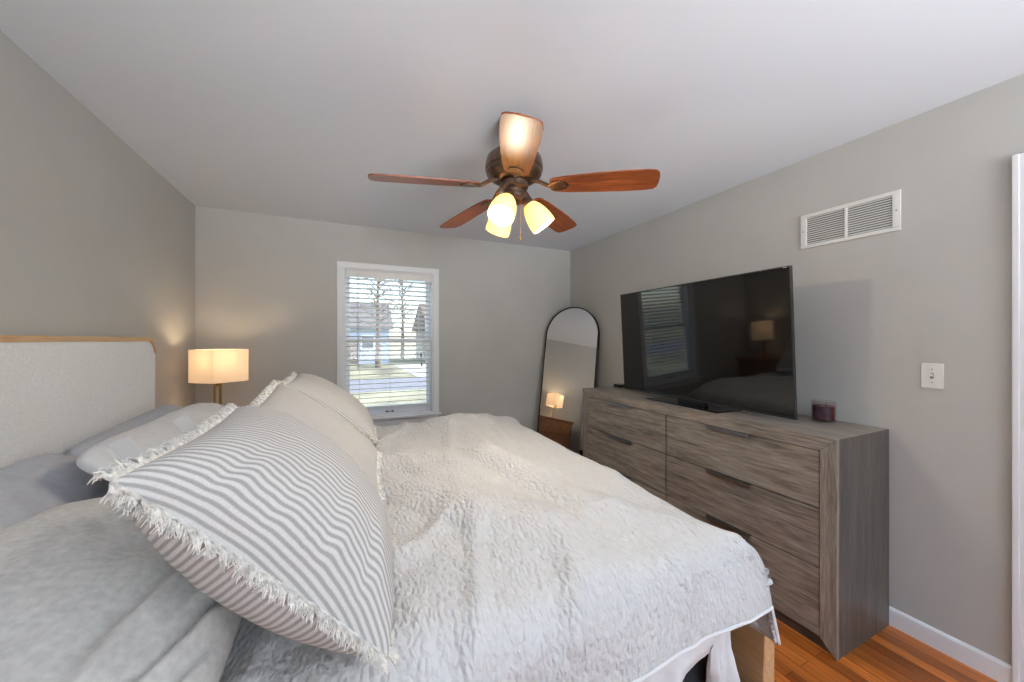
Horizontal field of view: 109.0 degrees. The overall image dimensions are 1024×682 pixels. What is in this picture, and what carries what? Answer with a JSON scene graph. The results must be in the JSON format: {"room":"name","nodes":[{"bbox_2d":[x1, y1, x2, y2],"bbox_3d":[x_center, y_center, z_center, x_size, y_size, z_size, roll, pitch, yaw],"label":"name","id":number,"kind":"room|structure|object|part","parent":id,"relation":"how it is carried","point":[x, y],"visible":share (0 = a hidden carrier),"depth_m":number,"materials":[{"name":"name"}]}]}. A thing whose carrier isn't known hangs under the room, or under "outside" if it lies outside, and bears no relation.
{"room":"bedroom","nodes":[
{"label":"bedroom","id":0,"kind":"room"},
{"bbox_2d":[0,31,194,407],"bbox_3d":[-1.243,0.170,-0.002,0.140,2.440,6.515,0,0,-25],"label":"wall","id":1,"kind":"structure","parent":0,"point":[95,241],"depth_m":1.64,"materials":[{"name":"paint"}]},
{"bbox_2d":[195,206,569,431],"bbox_3d":[-0.925,0.170,3.652,3.490,2.440,0.140,0,0,-25],"label":"wall","id":2,"kind":"structure","parent":0,"point":[266,285],"depth_m":3.31,"materials":[{"name":"paint"}]},
{"bbox_2d":[337,261,441,425],"bbox_3d":[-1.173,0.051,3.508,0.966,1.517,0.175,0,0,-25],"label":"window","id":3,"kind":"structure","parent":2,"relation":"in","point":[421,413],"depth_m":3.50,"materials":[{"name":"white paint"}]},
{"bbox_3d":[-1.202,-0.309,3.573,0.786,0.668,0.032,0,0,-25],"label":"sash","id":4,"kind":"part","parent":3,"relation":"part of","materials":[{"name":"white paint"}]},
{"bbox_3d":[-1.188,0.349,3.541,0.786,0.728,0.032,0,0,-25],"label":"sash","id":5,"kind":"part","parent":3,"relation":"part of","materials":[{"name":"clear glass"}]},
{"bbox_2d":[345,269,431,408],"bbox_3d":[-1.163,0.002,3.488,0.784,1.287,0.075,0,0,-25],"label":"window blind","id":6,"kind":"object","parent":3,"relation":"attached to","point":[363,275],"visible":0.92,"depth_m":3.48,"materials":[{"name":"white plastic"}]},
{"bbox_3d":[-1.413,0.015,3.385,0.002,1.230,0.052,0,0,-25],"label":"ladder cord","id":7,"kind":"part","parent":6,"relation":"part of","materials":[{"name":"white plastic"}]},
{"bbox_3d":[-1.168,0.015,3.498,0.002,1.230,0.052,0,0,-25],"label":"ladder cord","id":8,"kind":"part","parent":6,"relation":"part of","materials":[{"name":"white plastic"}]},
{"bbox_3d":[-1.168,0.633,3.498,0.772,0.023,0.046,0,0,-25],"label":"rail","id":9,"kind":"part","parent":6,"relation":"part of","materials":[{"name":"white plastic"}]},
{"bbox_3d":[-1.152,0.735,3.463,0.966,0.024,0.075,0,0,-25],"label":"sill","id":10,"kind":"part","parent":3,"relation":"part of","materials":[{"name":"white paint"}]},
{"bbox_2d":[395,364,425,376],"bbox_3d":[-3.184,1.988,18.897,2.800,0.025,25.000,0,0,-25],"label":"path","id":11,"kind":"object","parent":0,"point":[411,365],"visible":0.07,"depth_m":24.43,"materials":[{"name":"concrete"}]},
{"bbox_2d":[0,0,1023,250],"bbox_3d":[0.406,-1.110,0.756,3.770,0.120,6.515,0,0,-25],"label":"ceiling","id":12,"kind":"structure","parent":0,"point":[284,108],"depth_m":1.50,"materials":[{"name":"white paint"}]},
{"bbox_2d":[368,111,659,239],"bbox_3d":[0.014,-0.764,1.721,1.279,0.571,1.235,0,0,0],"label":"ceiling fan","id":13,"kind":"object","parent":12,"relation":"hanging from","point":[516,164],"visible":1,"depth_m":1.67,"materials":[{"name":"brown wood"}]},
{"bbox_3d":[-0.386,-0.711,1.632,0.483,0.006,0.144,-4,13,-18],"label":"blade","id":14,"kind":"part","parent":13,"relation":"part of","materials":[{"name":"brown wood"}]},
{"bbox_3d":[-0.252,-0.713,2.083,0.144,0.006,0.483,-15,6,-39],"label":"blade","id":15,"kind":"part","parent":13,"relation":"part of","materials":[{"name":"brown wood"}]},
{"bbox_3d":[-0.067,-0.595,1.863,0.134,0.155,0.141,0,0,0],"label":"lamp shade","id":16,"kind":"part","parent":13,"relation":"part of","materials":[{"name":"white"}]},
{"bbox_3d":[-0.045,-0.595,1.646,0.129,0.155,0.144,0,0,0],"label":"lamp shade","id":17,"kind":"part","parent":13,"relation":"part of","materials":[{"name":"white"}]},
{"bbox_3d":[-0.035,-0.619,1.667,0.052,0.085,0.069,0,0,0],"label":"bulb","id":18,"kind":"part","parent":13,"relation":"part of","materials":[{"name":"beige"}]},
{"bbox_3d":[0.040,-0.570,1.750,0.010,0.181,0.010,0,0,0],"label":"pull chain","id":19,"kind":"part","parent":13,"relation":"part of","materials":[{"name":"gold metal"}]},
{"bbox_3d":[0.024,-0.702,1.345,0.144,0.006,0.483,12,5,-3],"label":"blade","id":20,"kind":"part","parent":13,"relation":"part of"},
{"bbox_3d":[0.132,-0.595,1.774,0.147,0.155,0.123,0,0,0],"label":"lamp shade","id":21,"kind":"part","parent":13,"relation":"part of","materials":[{"name":"white"}]},
{"bbox_3d":[0.230,-0.715,2.113,0.144,0.006,0.483,-14,-10,31],"label":"blade","id":22,"kind":"part","parent":13,"relation":"part of","materials":[{"name":"brown wood"}]},
{"bbox_3d":[0.413,-0.718,1.659,0.483,0.006,0.144,3,-11,14],"label":"blade","id":23,"kind":"part","parent":13,"relation":"part of","materials":[{"name":"brown wood"}]},
{"bbox_2d":[570,73,1023,664],"bbox_3d":[2.055,0.170,1.514,0.140,2.440,6.515,0,0,-25],"label":"wall","id":24,"kind":"structure","parent":0,"point":[869,311],"depth_m":1.72,"materials":[{"name":"paint"}]},
{"bbox_2d":[801,189,900,249],"bbox_3d":[1.776,-0.626,1.941,0.012,0.196,0.422,0,0,-25],"label":"air vent","id":25,"kind":"object","parent":24,"relation":"in","point":[878,214],"visible":1,"depth_m":1.91,"materials":[{"name":"white plastic"}]},
{"bbox_2d":[921,363,943,388],"bbox_3d":[1.903,0.163,1.655,0.019,0.114,0.071,0,0,-25],"label":"light switch","id":26,"kind":"object","parent":24,"relation":"attached to","point":[932,374],"visible":1,"depth_m":1.66,"materials":[{"name":"white plastic"}]},
{"bbox_2d":[889,606,1011,681],"bbox_3d":[1.340,1.347,2.885,0.014,0.086,3.147,0,0,-25],"label":"baseboard","id":27,"kind":"structure","parent":24,"relation":"attached to","point":[982,662],"depth_m":1.60,"materials":[{"name":"white paint"}]},
{"bbox_2d":[1012,153,1023,681],"bbox_3d":[2.230,0.329,1.003,0.110,2.123,1.016,0,0,-25],"label":"door frame","id":28,"kind":"structure","parent":24,"relation":"in","point":[1017,159],"depth_m":1.43,"materials":[{"name":"white paint"}]},
{"bbox_2d":[774,618,996,681],"bbox_3d":[0.406,1.450,0.756,3.770,0.120,6.515,0,0,-25],"label":"floor","id":29,"kind":"structure","parent":0,"point":[891,655],"depth_m":1.57,"materials":[{"name":"brown wood"}]},
{"bbox_2d":[0,335,774,681],"bbox_3d":[-0.590,0.688,1.611,2.358,1.405,1.938,0,0,-25],"label":"bed","id":30,"kind":"object","parent":29,"relation":"on","point":[57,393],"visible":0.27,"depth_m":1.34,"materials":[{"name":"fabric"}]},
{"bbox_3d":[-1.621,0.648,1.137,0.085,1.283,1.926,0,0,-25],"label":"headboard","id":31,"kind":"part","parent":30,"relation":"part of","materials":[{"name":"fabric"}]},
{"bbox_3d":[-1.620,0.031,1.137,0.090,0.092,1.938,0,0,-25],"label":"headboard trim","id":32,"kind":"part","parent":30,"relation":"part of","materials":[{"name":"brown wood"}]},
{"bbox_2d":[683,654,707,681],"bbox_3d":[-0.644,1.077,1.586,2.045,0.225,1.860,0,0,-25],"label":"foundation","id":33,"kind":"object","parent":30,"relation":"in","point":[697,673],"visible":0.02,"depth_m":1.12,"materials":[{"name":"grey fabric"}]},
{"bbox_3d":[-0.642,0.831,1.573,2.033,0.262,1.835,0,0,-25],"label":"mattress","id":34,"kind":"object","parent":33,"relation":"on","visible":0},
{"bbox_2d":[219,413,780,681],"bbox_3d":[-0.568,0.754,1.605,2.178,0.472,2.062,0,0,-25],"label":"quilt","id":35,"kind":"object","parent":34,"relation":"on","point":[519,555],"visible":0.59,"depth_m":1.00,"materials":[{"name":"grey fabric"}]},
{"bbox_2d":[0,454,109,530],"bbox_3d":[-1.302,0.458,0.942,0.268,0.209,0.711,0,0,-25],"label":"bed pillow","id":36,"kind":"object","parent":35,"relation":"on","point":[30,487],"visible":0.42,"depth_m":1.01,"materials":[{"name":"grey fabric"}]},
{"bbox_2d":[0,496,241,681],"bbox_3d":[-0.819,0.496,0.725,0.511,0.221,0.774,0,0,-25],"label":"bed pillow","id":37,"kind":"object","parent":35,"relation":"on","point":[85,596],"visible":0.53,"depth_m":0.61,"materials":[{"name":"grey fabric"}]},
{"bbox_2d":[67,404,182,457],"bbox_3d":[-1.631,0.472,1.704,0.305,0.247,0.864,0,0,-25],"label":"bed pillow","id":38,"kind":"object","parent":35,"relation":"on","point":[160,411],"visible":0.22,"depth_m":1.53,"materials":[{"name":"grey fabric"}]},
{"bbox_2d":[76,403,223,479],"bbox_3d":[-1.266,0.430,1.509,0.396,0.263,0.983,0,0,-25],"label":"bed pillow","id":39,"kind":"object","parent":35,"relation":"on","point":[152,434],"visible":0.3,"depth_m":1.23,"materials":[{"name":"grey fabric"}]},
{"bbox_2d":[87,403,399,678],"bbox_3d":[-0.490,0.363,0.810,0.422,0.420,0.638,0,0,-25],"label":"euro pillow","id":40,"kind":"object","parent":35,"relation":"on","point":[258,508],"visible":1,"depth_m":0.59,"materials":[{"name":"grey fabric"}]},
{"bbox_2d":[247,379,386,506],"bbox_3d":[-0.731,0.371,1.399,0.473,0.406,0.604,0,0,-25],"label":"euro pillow","id":41,"kind":"object","parent":35,"relation":"on","point":[288,400],"visible":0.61,"depth_m":1.37,"materials":[{"name":"fabric"}]},
{"bbox_2d":[278,371,380,444],"bbox_3d":[-0.985,0.359,2.012,0.459,0.361,0.624,0,0,-25],"label":"euro pillow","id":42,"kind":"object","parent":35,"relation":"on","point":[335,398],"visible":0.82,"depth_m":1.84,"materials":[{"name":"fabric"}]},
{"bbox_2d":[642,631,739,681],"bbox_3d":[0.252,0.978,0.922,0.931,0.376,0.077,0,0,-25],"label":"sheet","id":43,"kind":"object","parent":34,"relation":"on","point":[721,664],"visible":0.43,"depth_m":1.07,"materials":[{"name":"white fabric"}]},
{"bbox_3d":[0.455,1.083,2.091,0.058,0.335,1.930,0,0,-25],"label":"footboard","id":44,"kind":"part","parent":30,"relation":"part of","materials":[{"name":"brown wood"}]},
{"bbox_2d":[537,307,599,455],"bbox_3d":[0.585,0.512,3.868,0.625,1.750,0.351,0,0,35],"label":"floor mirror","id":45,"kind":"object","parent":29,"relation":"on","point":[570,361],"visible":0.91,"depth_m":3.88,"materials":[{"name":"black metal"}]},
{"bbox_2d":[583,386,888,660],"bbox_3d":[1.227,0.911,2.517,0.492,0.957,1.852,0,0,-25],"label":"dresser","id":46,"kind":"object","parent":29,"relation":"on","point":[809,495],"visible":0.84,"depth_m":1.77,"materials":[{"name":"grey wood"}]},
{"bbox_2d":[613,384,623,387],"bbox_3d":[0.995,0.419,3.341,0.092,0.028,0.100,0,0,-25],"label":"media box","id":47,"kind":"object","parent":46,"relation":"on","point":[614,385],"visible":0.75,"depth_m":3.32,"materials":[{"name":"black plastic"}]},
{"bbox_3d":[0.835,0.504,2.812,0.028,0.016,0.250,0,0,-25],"label":"handle","id":48,"kind":"part","parent":46,"relation":"part of","materials":[{"name":"metal"}]},
{"bbox_3d":[0.835,0.766,2.812,0.028,0.016,0.250,0,0,-25],"label":"handle","id":49,"kind":"part","parent":46,"relation":"part of","materials":[{"name":"metal"}]},
{"bbox_3d":[0.835,1.033,2.812,0.028,0.016,0.250,0,0,-25],"label":"handle","id":50,"kind":"part","parent":46,"relation":"part of","materials":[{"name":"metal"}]},
{"bbox_3d":[0.852,0.627,2.820,0.026,0.256,0.856,0,0,-25],"label":"drawer","id":51,"kind":"part","parent":46,"relation":"part of","materials":[{"name":"grey wood"}]},
{"bbox_3d":[0.852,0.891,2.820,0.026,0.261,0.856,0,0,-25],"label":"drawer","id":52,"kind":"part","parent":46,"relation":"part of","materials":[{"name":"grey wood"}]},
{"bbox_3d":[0.852,1.155,2.820,0.026,0.253,0.856,0,0,-25],"label":"drawer","id":53,"kind":"part","parent":46,"relation":"part of","materials":[{"name":"grey wood"}]},
{"bbox_2d":[620,265,796,419],"bbox_3d":[1.196,0.029,2.446,0.220,0.808,1.295,0,0,-23],"label":"television","id":54,"kind":"object","parent":46,"relation":"on","point":[725,344],"visible":1,"depth_m":2.23,"materials":[{"name":"black plastic"}]},
{"bbox_3d":[1.196,0.504,2.027,0.028,0.016,0.250,0,0,-25],"label":"handle","id":55,"kind":"part","parent":46,"relation":"part of","materials":[{"name":"metal"}]},
{"bbox_3d":[1.196,0.766,2.027,0.028,0.016,0.250,0,0,-25],"label":"handle","id":56,"kind":"part","parent":46,"relation":"part of","materials":[{"name":"metal"}]},
{"bbox_3d":[1.196,1.033,2.027,0.028,0.016,0.250,0,0,-25],"label":"handle","id":57,"kind":"part","parent":46,"relation":"part of","materials":[{"name":"metal"}]},
{"bbox_3d":[1.213,0.627,2.035,0.026,0.256,0.856,0,0,-25],"label":"drawer","id":58,"kind":"part","parent":46,"relation":"part of","materials":[{"name":"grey wood"}]},
{"bbox_3d":[1.213,0.891,2.035,0.026,0.261,0.856,0,0,-25],"label":"drawer","id":59,"kind":"part","parent":46,"relation":"part of","materials":[{"name":"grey wood"}]},
{"bbox_3d":[1.213,1.155,2.035,0.026,0.253,0.856,0,0,-25],"label":"drawer","id":60,"kind":"part","parent":46,"relation":"part of","materials":[{"name":"grey wood"}]},
{"bbox_3d":[1.234,1.308,2.520,0.477,0.045,1.728,0,0,-25],"label":"rail","id":61,"kind":"part","parent":46,"relation":"part of","materials":[{"name":"grey wood"}]},
{"bbox_2d":[812,404,835,420],"bbox_3d":[1.663,0.379,1.948,0.103,0.109,0.102,0,0,-25],"label":"candle","id":62,"kind":"object","parent":46,"relation":"on","point":[823,412],"visible":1,"depth_m":1.91,"materials":[{"name":"red glass"}]},
{"bbox_3d":[1.618,0.912,1.711,0.455,0.956,0.062,0,0,-25],"label":"panel","id":63,"kind":"part","parent":46,"relation":"part of","materials":[{"name":"grey wood"}]},
{"bbox_3d":[-2.058,0.957,2.543,0.464,0.865,0.620,0,0,-25],"label":"nightstand","id":64,"kind":"object","parent":29,"relation":"on","visible":0},
{"bbox_2d":[188,349,247,404],"bbox_3d":[-2.092,0.296,2.610,0.264,0.457,0.241,0,0,13],"label":"table lamp","id":65,"kind":"object","parent":64,"relation":"on","point":[216,367],"visible":0.82,"depth_m":2.52,"materials":[{"name":"beige fabric"}]},
{"bbox_3d":[-2.117,0.373,2.600,0.014,0.273,0.015,0,0,-25],"label":"stem","id":66,"kind":"part","parent":65,"relation":"part of","materials":[{"name":"gold metal"}]},
{"bbox_3d":[-2.092,0.182,2.610,0.264,0.229,0.241,0,0,13],"label":"lamp shade","id":67,"kind":"part","parent":65,"relation":"part of","materials":[{"name":"beige fabric"}]},
{"bbox_3d":[-2.076,0.373,2.600,0.014,0.273,0.015,0,0,-25],"label":"stem","id":68,"kind":"part","parent":65,"relation":"part of","materials":[{"name":"gold metal"}]},
{"label":"outside","id":69,"kind":"structure","parent":0,"visible":0},
{"bbox_2d":[350,348,425,405],"bbox_3d":[-12.846,2.065,45.898,105.000,0.150,85.865,0,0,-25],"label":"ground","id":70,"kind":"structure","parent":69,"point":[412,392],"depth_m":19.90,"materials":[{"name":"green plant"}]},
{"bbox_2d":[350,301,393,363],"bbox_3d":[-16.818,-0.790,32.991,10.800,5.560,8.800,0,0,-25],"label":"house","id":71,"kind":"structure","parent":70,"relation":"on","point":[351,305],"depth_m":30.93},
{"bbox_3d":[-13.253,0.915,30.205,0.950,2.050,0.080,0,0,-25],"label":"door","id":72,"kind":"part","parent":71,"relation":"part of","materials":[{"name":"white paint"}]},
{"bbox_3d":[-12.123,0.220,30.678,0.900,1.020,0.025,0,0,-25],"label":"pane","id":73,"kind":"part","parent":71,"relation":"part of","materials":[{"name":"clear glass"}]},
{"bbox_2d":[350,278,402,367],"bbox_3d":[-9.833,-2.485,26.121,4.033,8.958,3.626,0,0,-8],"label":"bare tree","id":74,"kind":"object","parent":70,"relation":"on","point":[378,282],"visible":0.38,"depth_m":26.24,"materials":[{"name":"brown plant"}]},
{"bbox_2d":[388,280,417,358],"bbox_3d":[-11.678,-3.042,38.541,4.625,10.070,3.838,0,0,39],"label":"bare tree","id":75,"kind":"object","parent":70,"relation":"on","point":[399,288],"visible":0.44,"depth_m":38.57,"materials":[{"name":"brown plant"}]},
{"bbox_2d":[412,303,425,360],"bbox_3d":[-4.588,-0.790,37.513,9.800,5.560,8.800,0,0,-25],"label":"house","id":76,"kind":"structure","parent":70,"relation":"on","point":[419,307],"depth_m":35.91,"materials":[{"name":"grey"}]},
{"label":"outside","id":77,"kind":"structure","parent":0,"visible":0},
{"bbox_2d":[350,377,425,392],"bbox_3d":[-0.495,1.990,19.033,105.000,0.020,5.000,0,0,-25],"label":"street","id":78,"kind":"structure","parent":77,"point":[423,378],"depth_m":16.24,"materials":[{"name":"grey asphalt"}]}
]}

